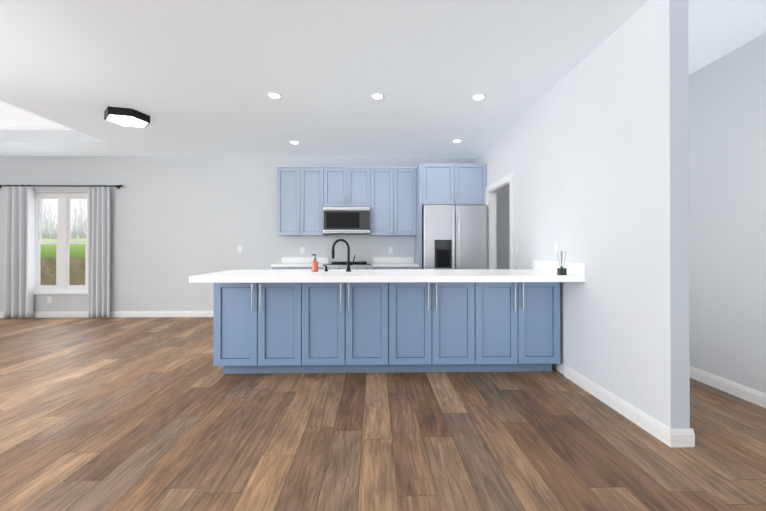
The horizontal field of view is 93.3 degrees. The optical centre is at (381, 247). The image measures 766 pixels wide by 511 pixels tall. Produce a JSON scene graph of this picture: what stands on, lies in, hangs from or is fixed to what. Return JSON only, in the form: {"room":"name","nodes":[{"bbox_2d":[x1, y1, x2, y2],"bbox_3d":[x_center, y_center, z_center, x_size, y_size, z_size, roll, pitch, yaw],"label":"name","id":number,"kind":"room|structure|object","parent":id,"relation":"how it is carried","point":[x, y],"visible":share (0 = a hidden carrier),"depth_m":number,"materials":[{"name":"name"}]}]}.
{"room":"kitchen","nodes":[
{"label":"kitchen","id":0,"kind":"room"},
{"bbox_2d":[0,156,509,311],"bbox_3d":[-3.169,-0.186,6.271,12.100,2.740,0.150,0,0,-1],"label":"wall","id":1,"kind":"structure","parent":0,"point":[176,223],"depth_m":6.19,"materials":[{"name":"paint"}]},
{"bbox_2d":[47,296,51,302],"bbox_3d":[-5.637,0.883,6.136,0.070,0.115,0.008,0,0,-1],"label":"electrical outlet","id":2,"kind":"object","parent":1,"relation":"attached to","point":[49,299],"visible":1,"depth_m":6.13,"materials":[{"name":"white plastic"}]},
{"bbox_2d":[33,193,88,294],"bbox_3d":[-5.478,-0.072,6.190,1.020,1.730,0.135,0,0,-1],"label":"window","id":3,"kind":"structure","parent":1,"relation":"in","point":[62,286],"depth_m":6.20,"materials":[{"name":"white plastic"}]},
{"bbox_2d":[0,185,122,188],"bbox_3d":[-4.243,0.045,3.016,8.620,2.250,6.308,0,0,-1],"label":"curtain rod","id":4,"kind":"object","parent":1,"relation":"attached to","point":[118,186],"visible":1,"depth_m":6.07,"materials":[{"name":"black metal"}]},
{"bbox_2d":[3,184,33,317],"bbox_3d":[-6.089,0.056,6.048,0.471,2.230,0.118,0,0,-1],"label":"curtain","id":5,"kind":"object","parent":4,"relation":"hanging from","point":[19,260],"visible":0.98,"depth_m":6.03,"materials":[{"name":"fabric"}]},
{"bbox_2d":[89,185,109,317],"bbox_3d":[-4.734,0.056,6.076,0.356,2.230,0.116,0,0,-1],"label":"curtain","id":6,"kind":"object","parent":4,"relation":"hanging from","point":[99,252],"visible":1,"depth_m":6.06,"materials":[{"name":"fabric"}]},
{"bbox_2d":[0,311,213,317],"bbox_3d":[-5.484,1.133,6.135,7.465,0.101,0.016,0,0,-1],"label":"baseboard","id":7,"kind":"structure","parent":1,"relation":"attached to","point":[37,314],"depth_m":6.15,"materials":[{"name":"white wood"}]},
{"bbox_2d":[276,166,325,234],"bbox_3d":[-1.333,-0.766,6.064,0.761,1.127,0.337,0,0,-1],"label":"upper cabinet","id":8,"kind":"object","parent":1,"relation":"attached to","point":[300,190],"depth_m":5.90,"materials":[{"name":"blue wood"}]},
{"bbox_2d":[324,167,371,206],"bbox_3d":[-0.572,-1.001,6.080,0.762,0.657,0.337,0,0,-1],"label":"upper cabinet","id":9,"kind":"object","parent":1,"relation":"attached to","point":[343,186],"depth_m":5.92,"materials":[{"name":"blue wood"}]},
{"bbox_2d":[323,207,369,234],"bbox_3d":[-0.571,-0.445,6.034,0.754,0.435,0.426,0,0,-1],"label":"microwave","id":10,"kind":"object","parent":9,"relation":"attached to","point":[346,220],"visible":1,"depth_m":5.83,"materials":[{"name":"grey metal"}]},
{"bbox_2d":[370,167,415,234],"bbox_3d":[0.190,-0.765,6.095,0.761,1.127,0.337,0,0,-1],"label":"upper cabinet","id":11,"kind":"object","parent":1,"relation":"attached to","point":[395,199],"depth_m":5.93,"materials":[{"name":"blue wood"}]},
{"bbox_2d":[416,163,485,210],"bbox_3d":[1.118,-0.988,5.945,1.002,0.650,0.677,0,0,-1],"label":"upper cabinet","id":12,"kind":"object","parent":1,"relation":"attached to","point":[455,184],"depth_m":5.61,"materials":[{"name":"blue wood"}]},
{"bbox_2d":[0,317,765,510],"bbox_3d":[-3.092,1.218,2.520,12.100,0.100,7.640,0,0,-1],"label":"floor","id":13,"kind":"structure","parent":0,"point":[132,414],"depth_m":2.21,"materials":[{"name":"brown wood"}]},
{"bbox_2d":[213,284,300,373],"bbox_3d":[-1.133,0.729,3.568,0.794,0.886,0.590,0,0,-1],"label":"base cabinet","id":14,"kind":"object","parent":13,"relation":"on","point":[257,327],"depth_m":3.28,"materials":[{"name":"blue wood"}]},
{"bbox_2d":[271,257,418,269],"bbox_3d":[-0.575,0.672,5.911,2.292,1.020,0.662,0,0,-1],"label":"countertop","id":15,"kind":"structure","parent":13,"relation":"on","point":[289,263],"depth_m":6.01,"materials":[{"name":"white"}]},
{"bbox_2d":[301,284,388,372],"bbox_3d":[-0.339,0.729,3.584,0.793,0.886,0.590,0,0,-1],"label":"base cabinet","id":16,"kind":"object","parent":13,"relation":"on","point":[380,320],"depth_m":3.30,"materials":[{"name":"blue wood"}]},
{"bbox_2d":[189,268,584,283],"bbox_3d":[0.053,0.259,3.424,3.236,0.054,0.950,0,0,-1],"label":"countertop","id":17,"kind":"structure","parent":16,"relation":"on","point":[294,276],"depth_m":2.99,"materials":[{"name":"white stone"}]},
{"bbox_2d":[312,254,317,271],"bbox_3d":[-0.641,0.147,3.475,0.064,0.168,0.063,0,0,-1],"label":"soap bottle","id":18,"kind":"object","parent":17,"relation":"on","point":[314,265],"visible":1,"depth_m":3.45,"materials":[{"name":"orange plastic"}]},
{"bbox_2d":[331,239,354,271],"bbox_3d":[-0.371,0.072,3.511,0.233,0.318,0.056,0,0,-1],"label":"faucet","id":19,"kind":"object","parent":17,"relation":"on","point":[348,255],"visible":1,"depth_m":3.50,"materials":[{"name":"black metal"}]},
{"bbox_2d":[557,251,566,274],"bbox_3d":[1.507,0.129,3.029,0.070,0.200,0.056,0,0,-1],"label":"reed diffuser","id":20,"kind":"object","parent":17,"relation":"on","point":[561,270],"visible":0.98,"depth_m":3.01,"materials":[{"name":"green glass"}]},
{"bbox_2d":[324,261,372,268],"bbox_3d":[-0.525,0.697,5.883,0.760,0.930,0.706,0,0,-1],"label":"range","id":21,"kind":"object","parent":13,"relation":"on","point":[343,265],"visible":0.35,"depth_m":5.60,"materials":[{"name":"silver metal"}]},
{"bbox_2d":[389,284,476,372],"bbox_3d":[0.453,0.729,3.600,0.792,0.886,0.590,0,0,-1],"label":"base cabinet","id":22,"kind":"object","parent":13,"relation":"on","point":[433,327],"depth_m":3.31,"materials":[{"name":"blue wood"}]},
{"bbox_2d":[422,205,486,268],"bbox_3d":[1.111,0.269,5.833,0.960,1.825,0.836,0,0,-1],"label":"refrigerator","id":23,"kind":"object","parent":13,"relation":"on","point":[454,237],"visible":0.48,"depth_m":5.48,"materials":[{"name":"grey metal"}]},
{"bbox_2d":[477,284,559,371],"bbox_3d":[1.246,0.730,3.616,0.794,0.886,0.590,0,0,-1],"label":"base cabinet","id":24,"kind":"object","parent":13,"relation":"on","point":[518,325],"depth_m":3.33,"materials":[{"name":"blue wood"}]},
{"bbox_2d":[0,0,765,157],"bbox_3d":[-3.092,-1.772,2.533,12.100,0.400,7.640,0,0,-1],"label":"ceiling","id":25,"kind":"structure","parent":0,"point":[196,78],"depth_m":3.17,"materials":[{"name":"paint"}]},
{"bbox_2d":[104,106,149,127],"bbox_3d":[-2.977,-1.521,4.235,0.455,0.088,0.453,0,0,-1],"label":"ceiling light","id":26,"kind":"object","parent":25,"relation":"attached to","point":[129,117],"visible":1,"depth_m":4.14,"materials":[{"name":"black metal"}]},
{"bbox_2d":[267,92,282,98],"bbox_3d":[-1.102,-1.564,3.723,0.156,0.005,0.156,0,0,-1],"label":"recessed light","id":27,"kind":"object","parent":25,"relation":"in","point":[274,95],"visible":1,"depth_m":3.71,"materials":[{"name":"white plastic"}]},
{"bbox_2d":[370,93,384,99],"bbox_3d":[-0.042,-1.564,3.745,0.156,0.005,0.156,0,0,-1],"label":"recessed light","id":28,"kind":"object","parent":25,"relation":"in","point":[377,96],"visible":1,"depth_m":3.74,"materials":[{"name":"white"}]},
{"bbox_2d":[452,139,462,142],"bbox_3d":[1.102,-1.557,5.288,0.156,0.005,0.156,0,0,-1],"label":"recessed light","id":29,"kind":"object","parent":25,"relation":"in","point":[457,141],"visible":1,"depth_m":5.28,"materials":[{"name":"white plastic"}]},
{"bbox_2d":[471,94,485,99],"bbox_3d":[1.007,-1.564,3.766,0.156,0.005,0.156,0,0,-1],"label":"recessed light","id":30,"kind":"object","parent":25,"relation":"in","point":[478,97],"visible":1,"depth_m":3.76,"materials":[{"name":"white"}]},
{"bbox_2d":[475,0,689,428],"bbox_3d":[1.716,-0.195,4.215,0.113,2.740,4.160,0,0,-1],"label":"wall","id":31,"kind":"structure","parent":0,"point":[590,151],"depth_m":2.56,"materials":[{"name":"paint"}]},
{"bbox_2d":[486,173,513,268],"bbox_3d":[1.698,0.119,5.078,0.149,2.120,1.090,0,0,-1],"label":"door frame","id":32,"kind":"structure","parent":31,"relation":"attached to","point":[494,188],"depth_m":5.52,"materials":[{"name":"white wood"}]},
{"bbox_2d":[515,244,519,253],"bbox_3d":[1.651,0.016,4.403,0.008,0.115,0.115,0,0,-1],"label":"light switch","id":33,"kind":"object","parent":31,"relation":"attached to","point":[517,246],"visible":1,"depth_m":4.39,"materials":[{"name":"white plastic"}]},
{"bbox_2d":[555,242,558,253],"bbox_3d":[1.670,0.002,3.453,0.008,0.115,0.070,0,0,-1],"label":"outlet","id":34,"kind":"object","parent":31,"relation":"attached to","point":[556,247],"visible":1,"depth_m":3.45,"materials":[{"name":"white plastic"}]},
{"bbox_2d":[533,260,584,275],"bbox_3d":[1.661,0.182,3.457,0.021,0.100,0.950,0,0,-1],"label":"backsplash","id":35,"kind":"structure","parent":31,"relation":"attached to","point":[546,266],"depth_m":3.40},
{"bbox_2d":[564,365,683,446],"bbox_3d":[1.694,1.118,2.706,0.041,0.101,1.186,0,0,-1],"label":"baseboard","id":36,"kind":"structure","parent":31,"relation":"attached to","point":[666,435],"depth_m":2.44,"materials":[{"name":"white wood"}]},
{"bbox_2d":[684,428,694,446],"bbox_3d":[1.784,1.121,3.323,0.044,0.101,2.416,0,0,-1],"label":"baseboard","id":37,"kind":"structure","parent":31,"relation":"attached to","point":[689,436],"depth_m":2.11,"materials":[{"name":"white wood"}]},
{"bbox_2d":[689,33,765,393],"bbox_3d":[2.883,-0.202,2.573,0.150,2.740,7.490,0,0,-1],"label":"wall","id":38,"kind":"structure","parent":0,"point":[727,216],"depth_m":2.91,"materials":[{"name":"paint"}]},
{"bbox_2d":[690,366,765,407],"bbox_3d":[2.800,1.118,2.566,0.016,0.101,7.490,0,0,-1],"label":"baseboard","id":39,"kind":"structure","parent":38,"relation":"attached to","point":[751,395],"depth_m":2.90,"materials":[{"name":"white wood"}]},
{"label":"outside","id":40,"kind":"structure","parent":0,"visible":0},
{"bbox_2d":[40,199,86,284],"bbox_3d":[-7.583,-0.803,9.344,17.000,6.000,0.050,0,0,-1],"label":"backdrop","id":41,"kind":"structure","parent":40,"point":[50,234],"depth_m":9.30,"materials":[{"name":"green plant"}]}
]}

